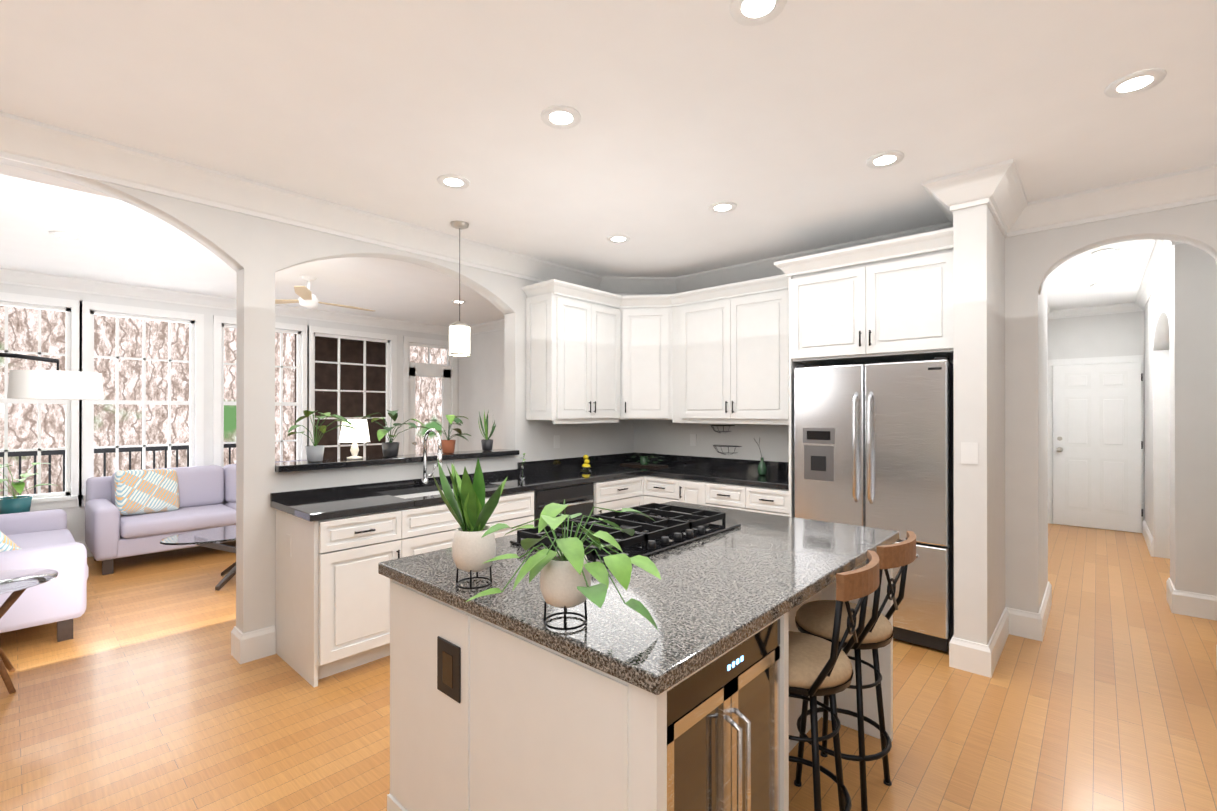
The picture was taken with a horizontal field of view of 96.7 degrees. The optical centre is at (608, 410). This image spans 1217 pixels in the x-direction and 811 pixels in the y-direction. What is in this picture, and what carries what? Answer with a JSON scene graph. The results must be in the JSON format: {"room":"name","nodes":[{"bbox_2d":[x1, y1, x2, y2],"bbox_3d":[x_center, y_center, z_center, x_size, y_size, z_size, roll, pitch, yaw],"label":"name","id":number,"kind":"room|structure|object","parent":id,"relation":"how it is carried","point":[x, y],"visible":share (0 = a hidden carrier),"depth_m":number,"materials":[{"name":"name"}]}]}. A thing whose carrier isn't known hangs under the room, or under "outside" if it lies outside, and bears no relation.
{"room":"kitchen","nodes":[
{"label":"kitchen","id":0,"kind":"room"},
{"bbox_2d":[0,444,235,495],"bbox_3d":[-6.468,0.978,5.256,1.450,1.070,5.860,0,0,42],"label":"deck railing","id":1,"kind":"object","parent":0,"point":[104,451],"visible":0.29,"depth_m":6.50,"materials":[{"name":"grey metal"}]},
{"bbox_2d":[0,283,458,541],"bbox_3d":[-5.073,0.084,5.609,0.150,2.740,8.250,0,0,42],"label":"wall","id":2,"kind":"structure","parent":0,"point":[76,521],"depth_m":6.11,"materials":[{"name":"paint"}]},
{"bbox_2d":[0,292,203,510],"bbox_3d":[-5.887,-0.071,4.626,0.140,2.025,3.970,0,0,42],"label":"window","id":3,"kind":"structure","parent":2,"relation":"in","point":[79,447],"depth_m":5.36,"materials":[{"name":"white wood"}]},
{"bbox_2d":[0,268,448,335],"bbox_3d":[-4.981,-1.226,5.528,0.100,0.120,7.950,0,0,42],"label":"crown molding","id":4,"kind":"structure","parent":2,"relation":"attached to","point":[7,276],"depth_m":5.87,"materials":[{"name":"white wood"}]},
{"bbox_2d":[213,315,396,467],"bbox_3d":[-3.779,-0.065,6.959,0.140,2.025,2.180,0,0,42],"label":"window","id":5,"kind":"structure","parent":2,"relation":"in","point":[308,335],"depth_m":6.85,"materials":[{"name":"white wood"}]},
{"bbox_2d":[403,336,456,454],"bbox_3d":[-2.666,0.193,8.144,0.182,2.535,0.870,0,0,42],"label":"window","id":6,"kind":"structure","parent":2,"relation":"in","point":[410,369],"depth_m":8.10,"materials":[{"name":"white wood"}]},
{"bbox_2d":[0,158,633,632],"bbox_3d":[-2.254,0.077,3.061,0.150,2.740,8.250,0,0,42],"label":"wall","id":7,"kind":"structure","parent":0,"point":[256,254],"depth_m":3.22,"materials":[{"name":"beige paint"}]},
{"bbox_2d":[275,449,518,471],"bbox_3d":[-1.442,0.349,3.951,0.260,0.039,1.796,0,0,42],"label":"ledge","id":8,"kind":"object","parent":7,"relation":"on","point":[327,464],"depth_m":3.70,"materials":[{"name":"black stone"}]},
{"bbox_2d":[287,410,356,461],"bbox_3d":[-1.865,0.162,3.470,0.527,0.328,0.379,0,0,42],"label":"potted plant","id":9,"kind":"object","parent":8,"relation":"on","point":[314,452],"visible":1,"depth_m":3.46,"materials":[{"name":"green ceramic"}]},
{"bbox_2d":[339,420,369,459],"bbox_3d":[-1.714,0.194,3.658,0.190,0.265,0.190,0,0,42],"label":"light","id":10,"kind":"object","parent":8,"relation":"on","point":[354,436],"visible":0.98,"depth_m":3.60,"materials":[{"name":"beige ceramic"}]},
{"bbox_2d":[352,410,428,456],"bbox_3d":[-1.493,0.161,3.882,0.506,0.332,0.498,0,0,42],"label":"potted plant","id":11,"kind":"object","parent":8,"relation":"on","point":[390,448],"visible":1,"depth_m":3.80,"materials":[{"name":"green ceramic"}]},
{"bbox_2d":[425,415,470,452],"bbox_3d":[-1.227,0.179,4.203,0.458,0.297,0.337,0,0,42],"label":"potted plant","id":12,"kind":"object","parent":8,"relation":"on","point":[448,445],"visible":0.96,"depth_m":4.15,"materials":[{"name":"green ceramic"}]},
{"bbox_2d":[478,411,495,450],"bbox_3d":[-0.995,0.147,4.480,0.169,0.363,0.197,0,0,42],"label":"potted plant","id":13,"kind":"object","parent":8,"relation":"on","point":[487,443],"visible":1,"depth_m":4.44,"materials":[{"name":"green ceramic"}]},
{"bbox_2d":[459,329,503,450],"bbox_3d":[-0.948,0.088,7.340,3.650,2.740,0.150,0,0,42],"label":"wall","id":14,"kind":"structure","parent":0,"point":[481,378],"depth_m":8.10,"materials":[{"name":"paint"}]},
{"bbox_2d":[470,319,503,334],"bbox_3d":[-1.028,-1.222,7.247,3.420,0.120,0.100,0,0,42],"label":"crown molding","id":15,"kind":"structure","parent":14,"relation":"attached to","point":[496,325],"depth_m":7.91,"materials":[{"name":"white wood"}]},
{"bbox_2d":[608,287,639,295],"bbox_3d":[-2.347,-1.233,3.148,0.100,0.120,7.950,0,0,42],"label":"crown molding","id":16,"kind":"structure","parent":14,"relation":"attached to","point":[615,290],"depth_m":5.30,"materials":[{"name":"white wood"}]},
{"bbox_2d":[0,523,1216,810],"bbox_3d":[-0.017,1.479,3.967,12.350,0.060,12.600,0,0,42],"label":"floor","id":17,"kind":"structure","parent":0,"point":[142,689],"depth_m":2.58,"materials":[{"name":"brown wood"}]},
{"bbox_2d":[0,568,57,693],"bbox_3d":[-3.247,1.176,2.816,0.540,0.554,0.540,0,0,42],"label":"side table","id":18,"kind":"object","parent":17,"relation":"on","point":[18,582],"visible":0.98,"depth_m":2.88,"materials":[{"name":"clear glass"}]},
{"bbox_2d":[0,509,87,641],"bbox_3d":[-4.343,1.019,3.760,1.950,0.860,0.950,0,0,42],"label":"sofa","id":19,"kind":"object","parent":17,"relation":"on","point":[43,539],"visible":0.92,"depth_m":3.37,"materials":[{"name":"purple fabric"}]},
{"bbox_2d":[0,353,103,399],"bbox_3d":[-4.293,0.542,3.012,2.251,1.809,0.429,0,0,-26],"label":"lamp","id":20,"kind":"object","parent":17,"relation":"on","point":[57,384],"visible":1,"depth_m":3.28,"materials":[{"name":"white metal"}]},
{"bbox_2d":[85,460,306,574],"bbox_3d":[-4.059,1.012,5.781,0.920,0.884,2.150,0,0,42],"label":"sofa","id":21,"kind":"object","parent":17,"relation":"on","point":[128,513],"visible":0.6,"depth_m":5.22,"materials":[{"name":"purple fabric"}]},
{"bbox_2d":[160,525,235,590],"bbox_3d":[-3.110,1.219,4.714,0.660,0.465,1.240,0,0,42],"label":"coffee table","id":22,"kind":"object","parent":17,"relation":"on","point":[209,538],"visible":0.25,"depth_m":4.47,"materials":[{"name":"clear glass"}]},
{"bbox_2d":[294,334,385,459],"bbox_3d":[-3.690,0.110,7.856,0.790,2.700,1.320,0,0,42],"label":"porch","id":23,"kind":"object","parent":17,"relation":"on","point":[351,376],"visible":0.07,"depth_m":8.07,"materials":[{"name":"brown wood"}]},
{"bbox_2d":[276,504,413,686],"bbox_3d":[-1.577,1.011,3.215,0.635,0.872,0.521,0,0,42],"label":"base cabinet","id":24,"kind":"object","parent":17,"relation":"on","point":[335,546],"depth_m":2.98,"materials":[{"name":"white paint"}]},
{"bbox_2d":[270,460,677,523],"bbox_3d":[-0.635,0.557,4.259,0.635,0.040,3.391,0,0,42],"label":"countertop","id":25,"kind":"structure","parent":24,"relation":"on","point":[334,503],"depth_m":3.60,"materials":[{"name":"black stone"}]},
{"bbox_2d":[520,453,525,479],"bbox_3d":[-0.657,0.434,4.204,0.069,0.201,0.068,0,0,42],"label":"bud vase","id":26,"kind":"object","parent":25,"relation":"on","point":[522,475],"visible":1,"depth_m":4.20,"materials":[{"name":"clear glass"}]},
{"bbox_2d":[580,455,591,469],"bbox_3d":[-0.202,0.467,4.891,0.110,0.140,0.110,0,0,42],"label":"lemon bowl","id":27,"kind":"object","parent":25,"relation":"on","point":[586,466],"visible":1,"depth_m":4.87,"materials":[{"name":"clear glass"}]},
{"bbox_2d":[620,453,667,467],"bbox_3d":[0.360,0.476,5.292,0.496,0.124,0.322,0,0,42],"label":"greenery","id":28,"kind":"object","parent":25,"relation":"on","point":[644,460],"visible":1,"depth_m":5.25,"materials":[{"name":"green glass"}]},
{"bbox_2d":[394,484,537,554],"bbox_3d":[-1.120,1.012,3.721,0.635,0.872,1.064,0,0,42],"label":"base cabinet","id":29,"kind":"object","parent":17,"relation":"on","point":[435,527],"depth_m":3.44,"materials":[{"name":"white paint"}]},
{"bbox_2d":[538,480,593,523],"bbox_3d":[-0.551,1.014,4.351,0.635,0.872,0.760,0,0,42],"label":"dishwasher","id":30,"kind":"object","parent":17,"relation":"on","point":[579,497],"depth_m":4.17,"materials":[{"name":"black metal"}]},
{"bbox_2d":[594,472,645,514],"bbox_3d":[-0.108,1.015,4.800,0.690,0.872,0.631,0,0,42],"label":"base cabinet","id":31,"kind":"object","parent":17,"relation":"on","point":[621,492],"depth_m":4.60,"materials":[{"name":"white paint"}]},
{"bbox_2d":[387,537,898,810],"bbox_3d":[0.226,1.008,2.142,1.256,0.872,1.723,0,0,42],"label":"kitchen island","id":32,"kind":"object","parent":17,"relation":"on","point":[507,699],"depth_m":1.44,"materials":[{"name":"white paint"}]},
{"bbox_2d":[378,501,898,696],"bbox_3d":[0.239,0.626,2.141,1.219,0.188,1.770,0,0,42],"label":"island countertop","id":33,"kind":"structure","parent":32,"relation":"on","point":[710,592],"depth_m":1.59,"materials":[{"name":"grey stone"}]},
{"bbox_2d":[432,459,507,588],"bbox_3d":[-0.421,0.336,1.643,0.211,0.383,0.159,0,0,-5],"label":"snake plant","id":34,"kind":"object","parent":33,"relation":"on","point":[470,510],"visible":1,"depth_m":1.62,"materials":[{"name":"green plant"}]},
{"bbox_2d":[466,499,660,629],"bbox_3d":[-0.077,0.372,1.353,0.479,0.308,0.420,0,0,42],"label":"pothos plant","id":35,"kind":"object","parent":33,"relation":"on","point":[567,570],"visible":1,"depth_m":1.29,"materials":[{"name":"green plant"}]},
{"bbox_2d":[510,503,740,568],"bbox_3d":[0.106,0.502,2.315,0.530,0.055,0.910,0,0,42],"label":"cooktop","id":36,"kind":"object","parent":33,"relation":"in","point":[668,529],"visible":0.75,"depth_m":2.24,"materials":[{"name":"black metal"}]},
{"bbox_2d":[646,476,685,503],"bbox_3d":[0.659,1.015,4.915,0.465,0.872,0.680,0,0,42],"label":"base cabinet","id":37,"kind":"object","parent":17,"relation":"on","point":[659,489],"depth_m":4.67,"materials":[{"name":"white paint"}]},
{"bbox_2d":[686,480,709,505],"bbox_3d":[0.902,1.015,4.725,0.370,0.872,0.635,0,0,42],"label":"base cabinet","id":38,"kind":"object","parent":17,"relation":"on","point":[697,491],"depth_m":4.46,"materials":[{"name":"white paint"}]},
{"bbox_2d":[710,480,788,516],"bbox_3d":[1.246,1.014,4.415,0.775,0.872,0.635,0,0,42],"label":"base cabinet","id":39,"kind":"object","parent":17,"relation":"on","point":[759,498],"depth_m":4.14,"materials":[{"name":"white paint"}]},
{"bbox_2d":[646,464,788,487],"bbox_3d":[1.029,0.558,4.612,1.360,0.040,0.635,0,0,42],"label":"countertop","id":40,"kind":"structure","parent":39,"relation":"on","point":[731,475],"depth_m":4.52,"materials":[{"name":"black stone"}]},
{"bbox_2d":[754,439,766,474],"bbox_3d":[1.266,0.381,4.536,0.118,0.310,0.070,0,0,42],"label":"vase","id":41,"kind":"object","parent":40,"relation":"on","point":[762,468],"visible":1,"depth_m":4.50,"materials":[{"name":"green glass"}]},
{"bbox_2d":[789,550,878,810],"bbox_3d":[0.642,0.954,1.759,0.420,0.981,0.355,0,0,42],"label":"stool","id":42,"kind":"object","parent":17,"relation":"on","point":[818,666],"visible":0.62,"depth_m":1.65,"materials":[{"name":"black metal"}]},
{"bbox_2d":[794,531,915,810],"bbox_3d":[0.932,0.955,2.072,0.421,0.981,0.352,0,0,42],"label":"stool","id":43,"kind":"object","parent":17,"relation":"on","point":[815,618],"visible":0.83,"depth_m":1.99,"materials":[{"name":"black metal"}]},
{"bbox_2d":[794,357,953,651],"bbox_3d":[1.869,0.566,3.737,0.930,1.765,0.776,0,0,42],"label":"fridge","id":44,"kind":"object","parent":17,"relation":"on","point":[873,445],"visible":0.67,"depth_m":3.37,"materials":[{"name":"silver metal"}]},
{"bbox_2d":[0,0,1216,326],"bbox_3d":[0.447,-1.322,3.555,11.100,0.060,12.600,0,0,42],"label":"ceiling","id":45,"kind":"structure","parent":0,"point":[788,122],"depth_m":2.39,"materials":[{"name":"paint"}]},
{"bbox_2d":[49,231,82,239],"bbox_3d":[-3.978,-1.284,3.968,0.174,0.011,0.174,0,0,-3],"label":"recessed light","id":46,"kind":"object","parent":45,"relation":"in","point":[66,235],"depth_m":3.97,"materials":[{"name":"white"}]},
{"bbox_2d":[0,111,607,291],"bbox_3d":[-2.442,-1.214,2.648,0.130,0.160,7.080,0,0,42],"label":"crown molding","id":47,"kind":"structure","parent":45,"relation":"attached to","point":[24,140],"depth_m":3.05,"materials":[{"name":"white wood"}]},
{"bbox_2d":[275,275,373,310],"bbox_3d":[-2.792,-1.137,5.302,1.179,0.300,1.072,0,0,42],"label":"ceiling fan","id":48,"kind":"object","parent":45,"relation":"hanging from","point":[308,299],"visible":0.94,"depth_m":5.19,"materials":[{"name":"white plastic"}]},
{"bbox_2d":[437,174,469,188],"bbox_3d":[-0.873,-1.287,3.049,0.174,0.011,0.174,0,0,-3],"label":"recessed light","id":49,"kind":"object","parent":45,"relation":"in","point":[450,181],"depth_m":3.04,"materials":[{"name":"white"}]},
{"bbox_2d":[451,300,465,303],"bbox_3d":[-1.762,-1.278,6.360,0.174,0.011,0.174,0,0,33],"label":"recessed light","id":50,"kind":"object","parent":45,"relation":"in","point":[453,301],"depth_m":6.33,"materials":[{"name":"white"}]},
{"bbox_2d":[449,221,469,355],"bbox_3d":[-1.028,-0.836,3.741,0.142,0.910,0.142,0,0,42],"label":"pendant light","id":51,"kind":"object","parent":45,"relation":"hanging from","point":[459,337],"visible":1,"depth_m":3.69,"materials":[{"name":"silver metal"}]},
{"bbox_2d":[541,105,580,128],"bbox_3d":[-0.209,-1.288,2.382,0.174,0.011,0.174,0,0,-3],"label":"recessed light","id":52,"kind":"object","parent":45,"relation":"in","point":[558,116],"depth_m":2.37,"materials":[{"name":"white"}]},
{"bbox_2d":[607,235,629,242],"bbox_3d":[0.075,-1.284,4.053,0.174,0.011,0.174,0,0,33],"label":"recessed light","id":53,"kind":"object","parent":45,"relation":"in","point":[613,238],"depth_m":4.03,"materials":[{"name":"white"}]},
{"bbox_2d":[709,201,736,212],"bbox_3d":[0.722,-1.286,3.428,0.174,0.011,0.174,0,0,-3],"label":"recessed light","id":54,"kind":"object","parent":45,"relation":"in","point":[724,206],"depth_m":3.42,"materials":[{"name":"white"}]},
{"bbox_2d":[730,0,786,25],"bbox_3d":[0.476,-1.290,1.723,0.174,0.011,0.174,0,0,15],"label":"recessed light","id":55,"kind":"object","parent":45,"relation":"in","point":[751,12],"depth_m":1.74,"materials":[{"name":"white"}]},
{"bbox_2d":[866,151,903,168],"bbox_3d":[1.421,-1.287,2.783,0.174,0.011,0.174,0,0,-3],"label":"recessed light","id":56,"kind":"object","parent":45,"relation":"in","point":[889,158],"depth_m":2.77,"materials":[{"name":"white"}]},
{"bbox_2d":[1091,248,1120,254],"bbox_3d":[4.016,-1.283,4.373,0.174,0.011,0.174,0,0,-3],"label":"recessed light","id":57,"kind":"object","parent":45,"relation":"in","point":[1109,250],"depth_m":4.36,"materials":[{"name":"white"}]},
{"bbox_2d":[1104,69,1166,97],"bbox_3d":[2.076,-1.289,2.137,0.174,0.011,0.174,0,0,-3],"label":"recessed light","id":58,"kind":"object","parent":45,"relation":"in","point":[1137,82],"depth_m":2.13,"materials":[{"name":"white"}]},
{"bbox_2d":[634,360,952,461],"bbox_3d":[1.445,0.082,4.772,3.044,2.740,0.150,0,0,42],"label":"wall","id":59,"kind":"structure","parent":0,"point":[662,436],"depth_m":5.09,"materials":[{"name":"beige paint"}]},
{"bbox_2d":[554,435,559,447],"bbox_3d":[-0.469,0.282,4.918,0.005,0.116,0.070,0,0,42],"label":"electrical outlet plate","id":60,"kind":"object","parent":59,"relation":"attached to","point":[556,437],"depth_m":4.92,"materials":[{"name":"white plastic"}]},
{"bbox_2d":[522,279,621,422],"bbox_3d":[-0.259,-0.487,4.837,0.420,1.138,0.876,0,0,42],"label":"upper cabinet","id":61,"kind":"object","parent":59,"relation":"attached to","point":[574,331],"depth_m":4.62,"materials":[{"name":"white paint"}]},
{"bbox_2d":[518,452,633,471],"bbox_3d":[-0.245,0.489,5.150,0.020,0.100,1.545,0,0,42],"label":"backsplash","id":62,"kind":"structure","parent":59,"relation":"attached to","point":[575,462],"depth_m":5.02,"materials":[{"name":"black stone"}]},
{"bbox_2d":[622,295,669,419],"bbox_3d":[0.309,-0.486,5.231,0.735,1.138,0.685,0,0,42],"label":"upper cabinet","id":63,"kind":"object","parent":59,"relation":"attached to","point":[645,318],"depth_m":5.00,"materials":[{"name":"white paint"}]},
{"bbox_2d":[690,434,696,445],"bbox_3d":[0.819,0.283,5.231,0.070,0.116,0.005,0,0,42],"label":"electrical outlet plate","id":64,"kind":"object","parent":59,"relation":"attached to","point":[693,437],"depth_m":5.23,"materials":[{"name":"white plastic"}]},
{"bbox_2d":[634,452,788,471],"bbox_3d":[0.999,0.489,5.054,1.995,0.100,0.020,0,0,42],"label":"backsplash","id":65,"kind":"structure","parent":59,"relation":"attached to","point":[694,461],"depth_m":5.04,"materials":[{"name":"black stone"}]},
{"bbox_2d":[711,425,734,432],"bbox_3d":[1.024,0.172,4.965,0.236,0.074,0.119,0,0,42],"label":"wire basket","id":66,"kind":"object","parent":59,"relation":"attached to","point":[723,431],"depth_m":4.93,"materials":[{"name":"black metal"}]},
{"bbox_2d":[713,445,741,454],"bbox_3d":[1.054,0.362,4.924,0.276,0.086,0.139,0,0,42],"label":"wire basket","id":67,"kind":"object","parent":59,"relation":"attached to","point":[728,446],"depth_m":4.89,"materials":[{"name":"black metal"}]},
{"bbox_2d":[666,267,805,422],"bbox_3d":[1.123,-0.488,4.683,1.333,1.138,0.406,0,0,42],"label":"upper cabinet","id":68,"kind":"object","parent":59,"relation":"attached to","point":[736,353],"depth_m":4.55,"materials":[{"name":"white paint"}]},
{"bbox_2d":[786,243,952,366],"bbox_3d":[1.907,-0.661,3.775,1.008,0.620,0.704,0,0,42],"label":"upper cabinet","id":69,"kind":"object","parent":59,"relation":"attached to","point":[898,307],"depth_m":3.50,"materials":[{"name":"white paint"}]},
{"bbox_2d":[953,204,1004,644],"bbox_3d":[2.347,0.078,3.384,0.156,2.740,1.000,0,0,42],"label":"column","id":70,"kind":"structure","parent":0,"point":[979,381],"depth_m":3.03,"materials":[{"name":"beige paint"}]},
{"bbox_2d":[922,172,975,230],"bbox_3d":[2.107,-1.212,3.315,0.156,0.160,0.830,0,0,42],"label":"crown molding","id":71,"kind":"structure","parent":70,"relation":"attached to","point":[950,193],"depth_m":3.03,"materials":[{"name":"white wood"}]},
{"bbox_2d":[961,442,977,463],"bbox_3d":[2.008,0.237,3.012,0.080,0.120,0.005,0,0,42],"label":"electrical outlet plate","id":72,"kind":"object","parent":70,"relation":"attached to","point":[969,452],"depth_m":3.01,"materials":[{"name":"white plastic"}]},
{"bbox_2d":[1005,232,1047,613],"bbox_3d":[4.129,0.083,5.299,0.420,2.740,4.670,0,0,42],"label":"wall","id":73,"kind":"structure","parent":0,"point":[1026,473],"depth_m":3.49,"materials":[{"name":"beige paint"}]},
{"bbox_2d":[976,159,1031,234],"bbox_3d":[2.285,-1.213,3.113,0.140,0.160,0.770,0,0,42],"label":"crown molding","id":74,"kind":"structure","parent":73,"relation":"attached to","point":[998,189],"depth_m":3.03,"materials":[{"name":"white wood"}]},
{"bbox_2d":[1047,305,1055,319],"bbox_3d":[4.428,-1.236,5.619,0.100,0.100,3.800,0,0,42],"label":"crown molding","id":75,"kind":"structure","parent":73,"relation":"attached to","point":[1050,314],"depth_m":6.96,"materials":[{"name":"white wood"}]},
{"bbox_2d":[1047,311,1144,518],"bbox_3d":[6.056,0.087,6.806,1.260,2.740,0.150,0,0,42],"label":"wall","id":76,"kind":"structure","parent":0,"point":[1112,335],"depth_m":6.72,"materials":[{"name":"beige paint"}]},
{"bbox_2d":[1056,303,1131,318],"bbox_3d":[5.990,-1.233,6.714,0.750,0.100,0.080,0,0,42],"label":"crown molding","id":77,"kind":"structure","parent":76,"relation":"attached to","point":[1126,307],"depth_m":6.69,"materials":[{"name":"white wood"}]},
{"bbox_2d":[1047,355,1143,532],"bbox_3d":[5.965,0.399,6.683,0.918,2.115,0.146,0,0,42],"label":"hall door","id":78,"kind":"structure","parent":76,"relation":"in","point":[1096,480],"depth_m":6.66,"materials":[{"name":"white paint"}]},
{"bbox_2d":[1038,201,1216,294],"bbox_3d":[4.116,0.075,2.265,3.630,2.740,0.150,0,0,42],"label":"wall","id":79,"kind":"structure","parent":0,"point":[1194,225],"depth_m":3.15,"materials":[{"name":"beige paint"}]},
{"bbox_2d":[1004,164,1216,237],"bbox_3d":[3.959,-1.215,2.221,3.800,0.160,0.130,0,0,42],"label":"crown molding","id":80,"kind":"structure","parent":79,"relation":"attached to","point":[1198,185],"depth_m":3.11,"materials":[{"name":"white wood"}]},
{"bbox_2d":[1144,243,1211,594],"bbox_3d":[5.268,0.082,5.105,0.150,2.740,3.430,0,0,42],"label":"wall","id":81,"kind":"structure","parent":0,"point":[1180,398],"depth_m":3.86,"materials":[{"name":"beige paint"}]},
{"bbox_2d":[1132,240,1179,311],"bbox_3d":[5.156,-1.237,5.156,0.080,0.100,3.510,0,0,42],"label":"crown molding","id":82,"kind":"structure","parent":81,"relation":"attached to","point":[1162,249],"depth_m":4.80,"materials":[{"name":"white wood"}]},
{"bbox_2d":[1212,257,1216,595],"bbox_3d":[5.280,0.077,2.904,2.760,2.740,0.180,0,0,42],"label":"wall","id":83,"kind":"structure","parent":0,"point":[1214,265],"depth_m":3.76,"materials":[{"name":"beige paint"}]},
{"bbox_3d":[0.430,0.078,3.533,11.100,2.740,12.550,0,0,42],"label":"wall","id":84,"kind":"structure","parent":0,"visible":0},
{"bbox_2d":[78,541,92,556],"bbox_3d":[-5.317,1.370,5.209,0.020,0.165,7.035,0,0,42],"label":"baseboard","id":85,"kind":"structure","parent":84,"relation":"attached to","point":[89,554],"depth_m":5.36,"materials":[{"name":"white wood"}]},
{"bbox_2d":[231,625,275,658],"bbox_3d":[-0.943,1.369,4.635,0.020,0.165,3.850,0,0,42],"label":"baseboard","id":86,"kind":"structure","parent":84,"relation":"attached to","point":[249,643],"depth_m":3.15,"materials":[{"name":"white wood"}]},
{"bbox_2d":[982,607,1017,677],"bbox_3d":[2.343,1.365,3.223,0.050,0.165,0.800,0,0,42],"label":"baseboard","id":87,"kind":"structure","parent":84,"relation":"attached to","point":[1007,624],"depth_m":3.17,"materials":[{"name":"white wood"}]},
{"bbox_2d":[1034,581,1051,640],"bbox_3d":[3.018,1.366,3.738,0.020,0.165,0.910,0,0,42],"label":"baseboard","id":88,"kind":"structure","parent":84,"relation":"attached to","point":[1040,620],"depth_m":3.52,"materials":[{"name":"white wood"}]},
{"bbox_2d":[1142,519,1153,556],"bbox_3d":[5.885,1.372,5.912,0.020,0.165,1.400,0,0,42],"label":"baseboard","id":89,"kind":"structure","parent":84,"relation":"attached to","point":[1148,538],"depth_m":5.75,"materials":[{"name":"white wood"}]},
{"bbox_2d":[1166,578,1173,586],"bbox_3d":[4.182,1.367,4.027,0.020,0.165,0.380,0,0,42],"label":"baseboard","id":90,"kind":"structure","parent":84,"relation":"attached to","point":[1169,583],"depth_m":4.09,"materials":[{"name":"white wood"}]},
{"bbox_2d":[1166,587,1216,620],"bbox_3d":[5.139,1.364,2.893,2.960,0.165,0.020,0,0,42],"label":"baseboard","id":91,"kind":"structure","parent":84,"relation":"attached to","point":[1192,604],"depth_m":3.81,"materials":[{"name":"white wood"}]},
{"bbox_3d":[-5.266,1.192,4.803,0.320,0.520,0.320,0,0,42],"label":"plant stand","id":92,"kind":"object","parent":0,"visible":0},
{"bbox_2d":[0,463,57,513],"bbox_3d":[-5.307,0.695,4.796,0.659,0.469,0.608,0,0,42],"label":"potted plant","id":93,"kind":"object","parent":92,"relation":"on","point":[14,503],"visible":0.9,"depth_m":4.75,"materials":[{"name":"teal ceramic"}]},
{"label":"outside","id":94,"kind":"structure","parent":0,"visible":0},
{"bbox_2d":[0,306,446,496],"bbox_3d":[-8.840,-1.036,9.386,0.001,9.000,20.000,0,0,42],"label":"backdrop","id":95,"kind":"structure","parent":94,"point":[22,418],"depth_m":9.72,"materials":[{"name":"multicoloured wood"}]}
]}

